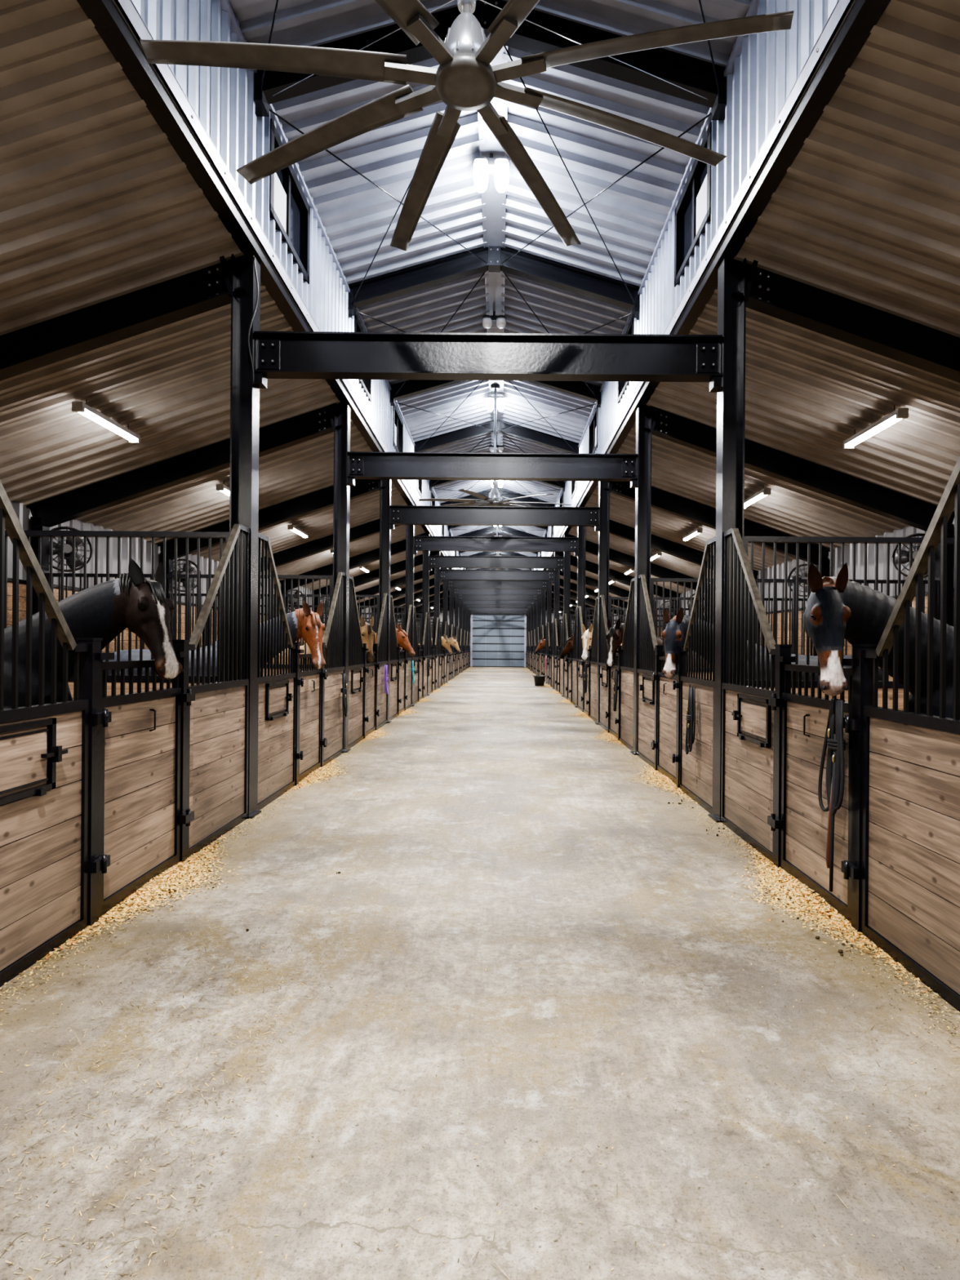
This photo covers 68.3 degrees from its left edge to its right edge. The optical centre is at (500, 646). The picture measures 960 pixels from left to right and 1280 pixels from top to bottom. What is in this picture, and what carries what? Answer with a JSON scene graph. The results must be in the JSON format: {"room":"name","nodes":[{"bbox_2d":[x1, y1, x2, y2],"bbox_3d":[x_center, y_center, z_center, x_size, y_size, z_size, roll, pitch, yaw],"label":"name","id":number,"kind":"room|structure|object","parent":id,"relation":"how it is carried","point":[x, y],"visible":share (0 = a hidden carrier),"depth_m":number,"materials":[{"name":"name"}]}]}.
{"room":"farm building","nodes":[
{"label":"farm building","id":0,"kind":"room"},
{"bbox_2d":[4,529,229,700],"bbox_3d":[-4.632,0.239,6.550,4.280,2.620,0.060,0,0,0],"label":"wall","id":1,"kind":"structure","parent":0,"point":[39,534],"depth_m":6.54,"materials":[{"name":"metal"}]},
{"bbox_2d":[45,573,333,675],"bbox_3d":[-4.632,0.239,10.550,4.280,2.620,0.060,0,0,0],"label":"wall","id":2,"kind":"structure","parent":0,"point":[47,575],"depth_m":10.54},
{"bbox_2d":[4,500,402,653],"bbox_3d":[-6.998,-0.317,24.550,0.060,3.690,60.000,0,0,0],"label":"wall","id":3,"kind":"structure","parent":0,"point":[24,514],"depth_m":12.51,"materials":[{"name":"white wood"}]},
{"bbox_2d":[48,526,93,572],"bbox_3d":[-6.707,-1.488,10.939,0.688,0.688,0.430,0,0,-33],"label":"wall fan","id":4,"kind":"object","parent":3,"relation":"attached to","point":[68,545],"visible":0.63,"depth_m":10.86,"materials":[{"name":"grey"}]},
{"bbox_2d":[288,589,305,610],"bbox_3d":[-6.707,-1.488,22.939,0.688,0.688,0.430,0,0,-33],"label":"wall fan","id":5,"kind":"object","parent":3,"relation":"attached to","point":[295,602],"visible":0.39,"depth_m":22.83,"materials":[{"name":"grey"}]},
{"bbox_2d":[0,0,448,613],"bbox_3d":[-4.649,-2.869,24.550,4.716,1.645,60.000,0,0,0],"label":"ceiling","id":6,"kind":"structure","parent":0,"point":[98,205],"depth_m":6.45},
{"bbox_2d":[71,399,140,443],"bbox_3d":[-4.708,-2.718,8.500,0.120,0.195,1.260,0,0,0],"label":"strip light","id":7,"kind":"object","parent":6,"relation":"hanging from","point":[84,409],"visible":1,"depth_m":8.36,"materials":[{"name":"grey"}]},
{"bbox_2d":[216,480,229,495],"bbox_3d":[-4.708,-2.718,12.500,0.120,0.195,1.260,0,0,0],"label":"strip light","id":8,"kind":"object","parent":6,"relation":"hanging from","point":[221,487],"visible":0.44,"depth_m":11.91,"materials":[{"name":"grey"}]},
{"bbox_2d":[287,522,308,537],"bbox_3d":[-4.708,-2.718,16.500,0.120,0.195,1.260,0,0,0],"label":"strip light","id":9,"kind":"object","parent":6,"relation":"hanging from","point":[291,527],"visible":1,"depth_m":16.31,"materials":[{"name":"grey"}]},
{"bbox_2d":[170,593,378,647],"bbox_3d":[-4.632,0.239,14.550,4.280,2.620,0.060,0,0,0],"label":"wall","id":10,"kind":"structure","parent":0,"point":[181,594],"depth_m":14.54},
{"bbox_2d":[131,0,466,569],"bbox_3d":[-2.271,-4.537,24.550,0.045,1.650,60.000,0,0,0],"label":"wall","id":11,"kind":"structure","parent":0,"point":[222,98],"depth_m":6.41,"materials":[{"name":"metal"}]},
{"bbox_2d":[76,0,467,569],"bbox_3d":[-2.269,-4.437,24.550,0.172,1.670,60.000,0,0,0],"label":"trim","id":12,"kind":"structure","parent":11,"relation":"attached to","point":[119,24],"depth_m":5.54,"materials":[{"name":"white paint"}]},
{"bbox_2d":[269,118,310,284],"bbox_3d":[-2.292,-4.702,7.600,0.120,0.900,1.400,0,0,0],"label":"window","id":13,"kind":"structure","parent":11,"relation":"in","point":[289,206],"depth_m":7.65,"materials":[{"name":"black paint"}]},
{"bbox_2d":[354,314,371,401],"bbox_3d":[-2.292,-4.702,11.600,0.120,0.900,1.400,0,0,0],"label":"window","id":14,"kind":"structure","parent":11,"relation":"in","point":[366,384],"depth_m":11.66,"materials":[{"name":"glass"}]},
{"bbox_2d":[393,404,403,452],"bbox_3d":[-2.292,-4.702,15.600,0.120,0.900,1.400,0,0,0],"label":"window","id":15,"kind":"structure","parent":11,"relation":"in","point":[397,421],"depth_m":15.64,"materials":[{"name":"glass"}]},
{"bbox_2d":[415,480,422,497],"bbox_3d":[-2.292,-4.702,19.600,0.120,0.900,1.400,0,0,0],"label":"window","id":16,"kind":"structure","parent":11,"relation":"in","point":[418,482],"depth_m":19.99,"materials":[{"name":"glass"}]},
{"bbox_2d":[260,604,405,649],"bbox_3d":[-4.632,0.239,18.550,4.280,2.620,0.060,0,0,0],"label":"wall","id":17,"kind":"structure","parent":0,"point":[289,606],"depth_m":18.52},
{"bbox_2d":[288,612,422,649],"bbox_3d":[-4.632,0.239,22.550,4.280,2.620,0.060,0,0,0],"label":"wall","id":18,"kind":"structure","parent":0,"point":[362,614],"depth_m":22.52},
{"bbox_2d":[324,617,434,649],"bbox_3d":[-4.632,0.239,26.550,4.280,2.620,0.060,0,0,0],"label":"wall","id":19,"kind":"structure","parent":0,"point":[431,619],"depth_m":26.54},
{"bbox_2d":[0,666,959,1279],"bbox_3d":[-0.143,1.660,24.550,13.800,0.150,60.000,0,0,0],"label":"floor","id":20,"kind":"structure","parent":0,"point":[728,1228],"depth_m":2.73,"materials":[{"name":"concrete"}]},
{"bbox_2d":[0,480,249,986],"bbox_3d":[-2.295,0.246,4.550,0.134,2.642,3.840,0,0,0],"label":"stall","id":21,"kind":"object","parent":20,"relation":"on","point":[101,795],"visible":0.98,"depth_m":4.00,"materials":[{"name":"black paint"}]},
{"bbox_2d":[256,532,346,810],"bbox_3d":[-2.295,0.246,8.550,0.134,2.642,3.840,0,0,0],"label":"stall","id":22,"kind":"object","parent":20,"relation":"on","point":[300,718],"visible":0.91,"depth_m":7.82,"materials":[{"name":"black paint"}]},
{"bbox_2d":[340,670,346,716],"bbox_3d":[-2.241,0.682,10.138,0.091,0.668,0.196,0,0,0],"label":"lead rope","id":23,"kind":"object","parent":22,"relation":"attached to","point":[344,690],"visible":1,"depth_m":10.10,"materials":[{"name":"black fabric"}]},
{"bbox_2d":[347,575,388,748],"bbox_3d":[-2.295,0.246,12.550,0.134,2.642,3.840,0,0,0],"label":"stall","id":24,"kind":"object","parent":20,"relation":"on","point":[367,701],"visible":0.89,"depth_m":11.95,"materials":[{"name":"black paint"}]},
{"bbox_2d":[383,662,388,693],"bbox_3d":[-2.241,0.638,13.901,0.091,0.620,0.221,0,0,0],"label":"lead rope","id":25,"kind":"object","parent":24,"relation":"attached to","point":[386,675],"visible":1,"depth_m":13.85,"materials":[{"name":"purple"}]},
{"bbox_2d":[389,595,412,720],"bbox_3d":[-2.295,0.246,16.550,0.134,2.642,3.840,0,0,0],"label":"stall","id":26,"kind":"object","parent":20,"relation":"on","point":[401,664],"visible":0.84,"depth_m":15.96,"materials":[{"name":"black paint"}]},
{"bbox_2d":[413,605,428,704],"bbox_3d":[-2.295,0.246,20.550,0.134,2.642,3.840,0,0,0],"label":"stall","id":27,"kind":"object","parent":20,"relation":"on","point":[420,686],"visible":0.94,"depth_m":20.51,"materials":[{"name":"black paint"}]},
{"bbox_2d":[428,613,439,694],"bbox_3d":[-2.295,0.246,24.550,0.134,2.642,3.840,0,0,0],"label":"stall","id":28,"kind":"object","parent":20,"relation":"on","point":[433,655],"visible":0.86,"depth_m":24.67,"materials":[{"name":"black paint"}]},
{"bbox_2d":[439,621,447,687],"bbox_3d":[-2.295,0.246,28.550,0.134,2.642,3.840,0,0,0],"label":"stall","id":29,"kind":"object","parent":20,"relation":"on","point":[442,651],"visible":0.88,"depth_m":28.02,"materials":[{"name":"black paint"}]},
{"bbox_2d":[447,622,453,681],"bbox_3d":[-2.295,0.246,32.550,0.134,2.642,3.840,0,0,0],"label":"stall","id":30,"kind":"object","parent":20,"relation":"on","point":[450,656],"visible":0.68,"depth_m":32.81,"materials":[{"name":"black paint"}]},
{"bbox_2d":[453,626,457,677],"bbox_3d":[-2.295,0.246,36.550,0.134,2.642,3.840,0,0,0],"label":"stall","id":31,"kind":"object","parent":20,"relation":"on","point":[455,651],"visible":0.76,"depth_m":36.01,"materials":[{"name":"black paint"}]},
{"bbox_2d":[457,628,462,674],"bbox_3d":[-2.295,0.246,40.550,0.134,2.642,3.840,0,0,0],"label":"stall","id":32,"kind":"object","parent":20,"relation":"on","point":[460,655],"visible":0.77,"depth_m":41.09,"materials":[{"name":"black paint"}]},
{"bbox_2d":[462,628,465,671],"bbox_3d":[-2.295,0.246,44.550,0.134,2.642,3.840,0,0,0],"label":"stall","id":33,"kind":"object","parent":20,"relation":"on","point":[464,646],"visible":0.92,"depth_m":44.82,"materials":[{"name":"black paint"}]},
{"bbox_2d":[0,696,958,1279],"bbox_3d":[-0.150,1.569,11.472,4.288,0.031,22.660,0,0,0],"label":"litter","id":34,"kind":"object","parent":20,"relation":"on","point":[205,1102],"visible":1,"depth_m":2.46,"materials":[{"name":"wood"}]},
{"bbox_2d":[0,0,959,822],"bbox_3d":[-0.113,-2.180,6.550,13.811,7.530,0.260,0,0,0],"label":"frame","id":35,"kind":"object","parent":20,"relation":"on","point":[718,360],"visible":0.84,"depth_m":6.54,"materials":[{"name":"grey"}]},
{"bbox_2d":[248,257,258,384],"bbox_3d":[-2.240,-2.957,6.420,0.093,1.151,0.016,0,0,0],"label":"power cable","id":36,"kind":"object","parent":35,"relation":"attached to","point":[254,258],"visible":1,"depth_m":6.42,"materials":[{"name":"black plastic"}]},
{"bbox_2d":[0,666,959,1080],"bbox_3d":[-0.143,1.563,26.539,4.352,0.042,55.988,0,0,0],"label":"wood shavings","id":37,"kind":"object","parent":20,"relation":"on","point":[166,879],"visible":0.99,"depth_m":4.55,"materials":[{"name":"wood"}]},
{"bbox_2d":[26,245,954,755],"bbox_3d":[-0.113,-2.180,10.550,13.811,7.530,0.260,0,0,0],"label":"frame","id":38,"kind":"object","parent":20,"relation":"on","point":[349,466],"visible":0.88,"depth_m":10.54,"materials":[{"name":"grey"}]},
{"bbox_2d":[356,525,627,678],"bbox_3d":[-0.113,-2.180,34.550,13.811,7.530,0.260,0,0,0],"label":"frame","id":39,"kind":"object","parent":20,"relation":"on","point":[453,592],"visible":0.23,"depth_m":34.54,"materials":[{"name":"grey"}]},
{"bbox_2d":[157,379,830,724],"bbox_3d":[-0.113,-2.180,14.550,13.811,7.530,0.260,0,0,0],"label":"frame","id":40,"kind":"object","parent":20,"relation":"on","point":[390,515],"visible":0.47,"depth_m":14.54,"materials":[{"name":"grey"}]},
{"bbox_2d":[172,559,200,591],"bbox_3d":[-6.707,-1.488,14.939,0.688,0.688,0.430,0,0,-33],"label":"wall fan","id":41,"kind":"object","parent":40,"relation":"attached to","point":[192,566],"visible":0.47,"depth_m":14.86,"materials":[{"name":"grey"}]},
{"bbox_2d":[787,564,816,596],"bbox_3d":[6.471,-1.382,14.939,0.688,0.688,0.430,0,0,33],"label":"wall fan","id":42,"kind":"object","parent":40,"relation":"attached to","point":[805,576],"visible":0.38,"depth_m":14.85,"materials":[{"name":"grey"}]},
{"bbox_2d":[394,568,594,671],"bbox_3d":[-0.113,-2.180,46.550,13.811,7.530,0.260,0,0,0],"label":"frame","id":43,"kind":"object","parent":20,"relation":"on","point":[531,607],"visible":0.12,"depth_m":46.54,"materials":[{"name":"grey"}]},
{"bbox_2d":[280,480,710,697],"bbox_3d":[-0.113,-2.180,22.550,13.811,7.530,0.260,0,0,0],"label":"frame","id":44,"kind":"object","parent":20,"relation":"on","point":[429,562],"visible":0.34,"depth_m":22.54,"materials":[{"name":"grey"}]},
{"bbox_2d":[416,604,574,666],"bbox_3d":[-0.113,-2.180,54.300,13.811,7.530,0.260,0,0,0],"label":"frame","id":45,"kind":"object","parent":20,"relation":"on","point":[470,613],"visible":0.11,"depth_m":54.29,"materials":[{"name":"grey"}]},
{"bbox_2d":[313,488,680,688],"bbox_3d":[-0.113,-2.180,26.550,13.811,7.530,0.260,0,0,0],"label":"frame","id":46,"kind":"object","parent":20,"relation":"on","point":[440,575],"visible":0.41,"depth_m":26.54,"materials":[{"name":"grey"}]},
{"bbox_2d":[371,551,622,675],"bbox_3d":[-0.113,-2.180,38.550,13.811,7.530,0.260,0,0,0],"label":"frame","id":47,"kind":"object","parent":20,"relation":"on","point":[402,601],"visible":0.19,"depth_m":38.55,"materials":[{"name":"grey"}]},
{"bbox_2d":[402,568,592,668],"bbox_3d":[-0.113,-2.180,50.550,13.811,7.530,0.260,0,0,0],"label":"frame","id":48,"kind":"object","parent":20,"relation":"on","point":[431,610],"visible":0.13,"depth_m":50.54,"materials":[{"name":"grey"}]},
{"bbox_2d":[394,551,612,672],"bbox_3d":[-0.113,-2.180,42.550,13.811,7.530,0.260,0,0,0],"label":"frame","id":49,"kind":"object","parent":20,"relation":"on","point":[573,602],"visible":0.23,"depth_m":42.54,"materials":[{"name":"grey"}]},
{"bbox_2d":[355,525,655,683],"bbox_3d":[-0.113,-2.180,30.550,13.811,7.530,0.260,0,0,0],"label":"frame","id":50,"kind":"object","parent":20,"relation":"on","point":[447,584],"visible":0.36,"depth_m":30.54,"materials":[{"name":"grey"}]},
{"bbox_2d":[146,798,866,955],"bbox_3d":[0.291,1.580,4.510,5.893,0.017,3.066,0,0,-33],"label":"clod","id":51,"kind":"object","parent":20,"relation":"on","point":[717,834],"visible":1,"depth_m":4.14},
{"bbox_2d":[260,419,758,707],"bbox_3d":[-0.113,-2.180,18.550,13.811,7.530,0.260,0,0,0],"label":"frame","id":52,"kind":"object","parent":20,"relation":"on","point":[414,544],"visible":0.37,"depth_m":18.54,"materials":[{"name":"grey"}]},
{"bbox_2d":[530,630,533,672],"bbox_3d":[2.031,0.281,44.550,0.134,2.642,3.840,0,0,0],"label":"stall","id":53,"kind":"object","parent":20,"relation":"on","point":[531,646],"visible":0.86,"depth_m":45.03,"materials":[{"name":"black paint"}]},
{"bbox_2d":[533,628,537,675],"bbox_3d":[2.031,0.281,40.550,0.134,2.642,3.840,0,0,0],"label":"stall","id":54,"kind":"object","parent":20,"relation":"on","point":[535,655],"visible":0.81,"depth_m":40.98,"materials":[{"name":"black paint"}]},
{"bbox_2d":[536,626,541,675],"bbox_3d":[2.031,0.281,36.550,0.134,2.642,3.840,0,0,0],"label":"stall","id":55,"kind":"object","parent":20,"relation":"on","point":[539,654],"visible":0.72,"depth_m":37.04,"materials":[{"name":"black paint"}]},
{"bbox_2d":[533,675,546,685],"bbox_3d":[1.599,1.380,28.600,0.498,0.438,0.498,0,0,40],"label":"bucket","id":56,"kind":"object","parent":20,"relation":"on","point":[539,680],"visible":0.99,"depth_m":28.42,"materials":[{"name":"black plastic"}]},
{"bbox_2d":[541,622,546,682],"bbox_3d":[2.031,0.281,32.550,0.134,2.642,3.840,0,0,0],"label":"stall","id":57,"kind":"object","parent":20,"relation":"on","point":[544,653],"visible":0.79,"depth_m":32.66,"materials":[{"name":"black paint"}]},
{"bbox_2d":[546,622,553,688],"bbox_3d":[2.031,0.281,28.550,0.134,2.642,3.840,0,0,0],"label":"stall","id":58,"kind":"object","parent":20,"relation":"on","point":[549,660],"visible":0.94,"depth_m":28.88,"materials":[{"name":"black paint"}]},
{"bbox_2d":[553,613,563,695],"bbox_3d":[2.031,0.281,24.550,0.134,2.642,3.840,0,0,0],"label":"stall","id":59,"kind":"object","parent":20,"relation":"on","point":[557,679],"visible":0.8,"depth_m":24.63,"materials":[{"name":"black paint"}]},
{"bbox_2d":[563,607,577,706],"bbox_3d":[2.031,0.281,20.550,0.134,2.642,3.840,0,0,0],"label":"stall","id":60,"kind":"object","parent":20,"relation":"on","point":[570,659],"visible":0.88,"depth_m":20.02,"materials":[{"name":"black paint"}]},
{"bbox_2d":[577,596,597,722],"bbox_3d":[2.031,0.281,16.550,0.134,2.642,3.840,0,0,0],"label":"stall","id":61,"kind":"object","parent":20,"relation":"on","point":[587,702],"visible":0.77,"depth_m":15.95,"materials":[{"name":"black paint"}]},
{"bbox_2d":[583,662,587,693],"bbox_3d":[1.969,0.728,16.196,0.092,0.733,0.209,0,0,0],"label":"lead rope","id":62,"kind":"object","parent":61,"relation":"attached to","point":[585,675],"visible":1,"depth_m":16.14,"materials":[{"name":"black fabric"}]},
{"bbox_2d":[598,577,634,751],"bbox_3d":[2.031,0.281,12.550,0.134,2.642,3.840,0,0,0],"label":"stall","id":63,"kind":"object","parent":20,"relation":"on","point":[620,723],"visible":0.87,"depth_m":11.90,"materials":[{"name":"black paint"}]},
{"bbox_2d":[613,668,618,711],"bbox_3d":[1.969,0.746,12.001,0.092,0.728,0.198,0,0,0],"label":"lead rope","id":64,"kind":"object","parent":63,"relation":"attached to","point":[615,686],"visible":1,"depth_m":11.95,"materials":[{"name":"black fabric"}]},
{"bbox_2d":[635,536,715,813],"bbox_3d":[2.031,0.281,8.550,0.134,2.642,3.840,0,0,0],"label":"stall","id":65,"kind":"object","parent":20,"relation":"on","point":[662,701],"visible":0.91,"depth_m":7.88,"materials":[{"name":"black paint"}]},
{"bbox_2d":[685,683,695,754],"bbox_3d":[1.969,0.755,7.289,0.092,0.747,0.228,0,0,0],"label":"lead rope","id":66,"kind":"object","parent":65,"relation":"attached to","point":[691,710],"visible":1,"depth_m":7.24,"materials":[{"name":"black fabric"}]},
{"bbox_2d":[720,454,959,1012],"bbox_3d":[2.031,0.281,4.550,0.134,2.642,3.840,0,0,0],"label":"stall","id":67,"kind":"object","parent":20,"relation":"on","point":[896,845],"visible":0.98,"depth_m":3.90,"materials":[{"name":"black paint"}]},
{"bbox_2d":[817,695,846,892],"bbox_3d":[1.968,0.852,4.164,0.092,1.160,0.308,0,0,0],"label":"lead rope","id":68,"kind":"object","parent":67,"relation":"attached to","point":[836,746],"visible":0.99,"depth_m":4.12,"materials":[{"name":"black fabric"}]},
{"bbox_3d":[-4.682,1.539,24.550,4.600,0.020,59.900,0,0,0],"label":"stall bedding","id":69,"kind":"object","parent":20,"relation":"on","visible":0},
{"bbox_2d":[3,558,183,709],"bbox_3d":[-3.558,0.475,4.742,2.895,2.151,0.705,0,0,-3],"label":"horse","id":70,"kind":"object","parent":69,"relation":"on","point":[136,603],"visible":0.55,"depth_m":4.70},
{"bbox_2d":[102,600,325,676],"bbox_3d":[-3.542,0.495,8.592,2.927,2.107,0.701,0,0,-2],"label":"horse","id":71,"kind":"object","parent":69,"relation":"on","point":[303,623],"visible":0.27,"depth_m":8.45},
{"bbox_2d":[266,615,375,664],"bbox_3d":[-3.608,0.498,12.590,2.797,2.102,0.704,0,0,-3],"label":"horse","id":72,"kind":"object","parent":69,"relation":"on","point":[367,633],"visible":0.09,"depth_m":12.49},
{"bbox_2d":[373,623,415,657],"bbox_3d":[-3.491,0.506,16.505,3.031,2.084,0.701,0,0,3],"label":"horse","id":73,"kind":"object","parent":69,"relation":"on","point":[402,636],"visible":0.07,"depth_m":16.45},
{"bbox_2d":[417,634,453,653],"bbox_3d":[-3.456,0.525,28.596,3.102,2.039,0.698,0,0,-3],"label":"horse","id":74,"kind":"object","parent":69,"relation":"on","point":[445,641],"visible":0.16,"depth_m":28.51},
{"bbox_2d":[448,635,461,653],"bbox_3d":[-3.406,0.519,32.597,3.202,2.053,0.701,0,0,-2],"label":"horse","id":75,"kind":"object","parent":69,"relation":"on","point":[453,641],"visible":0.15,"depth_m":32.52},
{"bbox_3d":[4.397,1.611,24.550,4.600,0.020,59.900,0,0,0],"label":"stall bedding","id":76,"kind":"object","parent":20,"relation":"on","visible":0},
{"bbox_2d":[559,632,573,658],"bbox_3d":[3.226,0.609,20.596,3.020,1.980,0.702,0,0,3],"label":"horse","id":77,"kind":"object","parent":76,"relation":"on","point":[566,650],"visible":0.07,"depth_m":20.40},
{"bbox_2d":[581,624,622,660],"bbox_3d":[3.279,0.547,16.502,2.888,2.100,0.736,0,0,-5],"label":"horse","id":78,"kind":"object","parent":76,"relation":"on","point":[586,638],"visible":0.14,"depth_m":16.21},
{"bbox_2d":[605,617,706,667],"bbox_3d":[3.253,0.563,12.493,2.967,2.081,0.754,0,0,-5],"label":"horse","id":79,"kind":"object","parent":76,"relation":"on","point":[614,637],"visible":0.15,"depth_m":12.13},
{"bbox_2d":[661,607,882,680],"bbox_3d":[3.273,0.582,8.492,2.926,2.044,0.767,0,0,-5],"label":"horse","id":80,"kind":"object","parent":76,"relation":"on","point":[674,633],"visible":0.15,"depth_m":8.18},
{"bbox_2d":[803,562,959,719],"bbox_3d":[3.272,0.560,4.456,2.931,2.090,0.711,0,0,-3],"label":"horse","id":81,"kind":"object","parent":76,"relation":"on","point":[838,609],"visible":0.52,"depth_m":4.28},
{"bbox_3d":[-0.113,-2.180,-5.450,13.811,7.530,0.260,0,0,0],"label":"frame","id":82,"kind":"object","parent":20,"relation":"on","visible":0},
{"bbox_2d":[258,0,720,569],"bbox_3d":[-0.087,-5.355,24.546,4.221,0.634,59.816,0,0,0],"label":"rods","id":83,"kind":"object","parent":82,"relation":"attached to","point":[277,2],"visible":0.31,"depth_m":9.14,"materials":[{"name":"black paint"}]},
{"bbox_2d":[228,0,751,569],"bbox_3d":[-0.085,-5.645,24.550,4.600,0.740,60.000,0,0,0],"label":"ceiling","id":84,"kind":"structure","parent":0,"point":[630,215],"depth_m":8.79,"materials":[{"name":"metal"}]},
{"bbox_2d":[139,0,794,251],"bbox_3d":[-0.094,-4.547,4.528,4.005,2.736,3.948,0,0,0],"label":"ceiling fan","id":85,"kind":"object","parent":84,"relation":"hanging from","point":[464,79],"depth_m":3.99,"materials":[{"name":"metal"}]},
{"bbox_2d":[473,153,509,192],"bbox_3d":[-0.104,-5.707,8.500,0.430,0.415,0.380,0,0,0],"label":"light","id":86,"kind":"object","parent":84,"relation":"hanging from","point":[500,166],"visible":1,"depth_m":8.38,"materials":[{"name":"grey"}]},
{"bbox_2d":[478,45,507,554],"bbox_3d":[-0.083,-5.920,24.550,0.320,0.030,60.000,0,0,0],"label":"trim","id":87,"kind":"structure","parent":84,"relation":"attached to","point":[493,199],"depth_m":9.87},
{"bbox_2d":[481,311,506,328],"bbox_3d":[-0.104,-5.793,12.500,0.430,0.245,0.380,0,0,0],"label":"light","id":88,"kind":"object","parent":84,"relation":"hanging from","point":[487,321],"visible":1,"depth_m":12.42,"materials":[{"name":"grey"}]},
{"bbox_2d":[418,383,571,506],"bbox_3d":[-0.147,-4.547,16.121,3.427,2.736,3.144,0,0,-11],"label":"ceiling fan","id":89,"kind":"object","parent":84,"relation":"hanging from","point":[494,499],"visible":0.79,"depth_m":15.94,"materials":[{"name":"metal"}]},
{"bbox_2d":[486,395,504,411],"bbox_3d":[-0.104,-5.707,16.500,0.430,0.415,0.380,0,0,0],"label":"light","id":90,"kind":"object","parent":84,"relation":"hanging from","point":[490,399],"visible":0.96,"depth_m":16.36,"materials":[{"name":"grey"}]},
{"bbox_2d":[416,608,574,638],"bbox_3d":[-0.112,-2.215,54.535,13.800,7.600,0.030,0,0,0],"label":"wall","id":91,"kind":"structure","parent":0,"point":[448,611],"depth_m":54.56,"materials":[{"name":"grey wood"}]},
{"bbox_2d":[470,613,526,666],"bbox_3d":[-0.126,-0.542,54.498,4.400,4.345,0.065,0,0,0],"label":"door","id":92,"kind":"structure","parent":91,"relation":"in","point":[496,640],"depth_m":54.48,"materials":[{"name":"grey"}]},
{"bbox_2d":[559,618,666,645],"bbox_3d":[4.368,0.311,26.550,4.280,2.620,0.060,0,0,0],"label":"wall","id":93,"kind":"structure","parent":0,"point":[560,620],"depth_m":26.52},
{"bbox_2d":[569,614,704,639],"bbox_3d":[4.368,0.311,22.550,4.280,2.620,0.060,0,0,0],"label":"wall","id":94,"kind":"structure","parent":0,"point":[571,615],"depth_m":22.52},
{"bbox_2d":[585,607,710,637],"bbox_3d":[4.368,0.311,18.550,4.280,2.620,0.060,0,0,0],"label":"wall","id":95,"kind":"structure","parent":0,"point":[586,608],"depth_m":18.52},
{"bbox_2d":[531,0,838,569],"bbox_3d":[2.084,-4.503,24.550,0.045,1.650,60.000,0,0,0],"label":"wall","id":96,"kind":"structure","parent":0,"point":[768,65],"depth_m":6.23,"materials":[{"name":"metal"}]},
{"bbox_2d":[588,407,598,453],"bbox_3d":[2.107,-4.667,15.600,0.120,0.900,1.400,0,0,0],"label":"window","id":97,"kind":"structure","parent":96,"relation":"in","point":[593,426],"depth_m":15.71,"materials":[{"name":"glass"}]},
{"bbox_2d":[617,317,634,404],"bbox_3d":[2.107,-4.667,11.600,0.120,0.900,1.400,0,0,0],"label":"window","id":98,"kind":"structure","parent":96,"relation":"in","point":[622,385],"depth_m":11.72,"materials":[{"name":"glass"}]},
{"bbox_2d":[674,121,711,287],"bbox_3d":[2.107,-4.667,7.600,0.120,0.900,1.400,0,0,0],"label":"window","id":99,"kind":"structure","parent":96,"relation":"in","point":[692,211],"depth_m":7.62,"materials":[{"name":"glass"}]},
{"bbox_2d":[534,0,890,569],"bbox_3d":[2.079,-4.402,24.550,0.172,1.670,60.000,0,0,0],"label":"trim","id":100,"kind":"structure","parent":96,"relation":"attached to","point":[850,24],"depth_m":5.43,"materials":[{"name":"black paint"}]},
{"bbox_2d":[608,596,817,655],"bbox_3d":[4.368,0.311,14.550,4.280,2.620,0.060,0,0,0],"label":"wall","id":101,"kind":"structure","parent":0,"point":[813,650],"depth_m":14.54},
{"bbox_2d":[546,0,959,613],"bbox_3d":[4.434,-2.796,24.550,4.716,1.645,60.000,0,0,0],"label":"ceiling","id":102,"kind":"structure","parent":0,"point":[867,211],"depth_m":6.45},
{"bbox_2d":[682,528,702,541],"bbox_3d":[4.491,-2.645,16.500,0.120,0.195,1.260,0,0,0],"label":"strip light","id":103,"kind":"object","parent":102,"relation":"hanging from","point":[698,531],"visible":1,"depth_m":16.34,"materials":[{"name":"grey"}]},
{"bbox_2d":[744,485,771,509],"bbox_3d":[4.491,-2.645,12.500,0.120,0.195,1.260,0,0,0],"label":"strip light","id":104,"kind":"object","parent":102,"relation":"hanging from","point":[765,491],"visible":0.83,"depth_m":12.22,"materials":[{"name":"grey"}]},
{"bbox_2d":[843,405,908,448],"bbox_3d":[4.491,-2.645,8.500,0.120,0.195,1.260,0,0,0],"label":"strip light","id":105,"kind":"object","parent":102,"relation":"hanging from","point":[899,414],"visible":1,"depth_m":8.35,"materials":[{"name":"grey"}]},
{"bbox_2d":[587,519,954,669],"bbox_3d":[6.742,-0.207,24.550,0.060,3.690,60.000,0,0,0],"label":"wall","id":106,"kind":"structure","parent":0,"point":[907,531],"depth_m":13.86,"materials":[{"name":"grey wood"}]},
{"bbox_2d":[892,533,928,577],"bbox_3d":[6.471,-1.382,10.939,0.688,0.688,0.430,0,0,33],"label":"wall fan","id":107,"kind":"object","parent":106,"relation":"attached to","point":[904,554],"visible":0.36,"depth_m":10.91,"materials":[{"name":"grey"}]},
{"bbox_2d":[650,577,937,680],"bbox_3d":[4.368,0.311,10.550,4.280,2.620,0.060,0,0,0],"label":"wall","id":108,"kind":"structure","parent":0,"point":[652,580],"depth_m":10.54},
{"bbox_2d":[742,536,954,711],"bbox_3d":[4.368,0.311,6.550,4.280,2.620,0.060,0,0,0],"label":"wall","id":109,"kind":"structure","parent":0,"point":[752,540],"depth_m":6.54,"materials":[{"name":"metal"}]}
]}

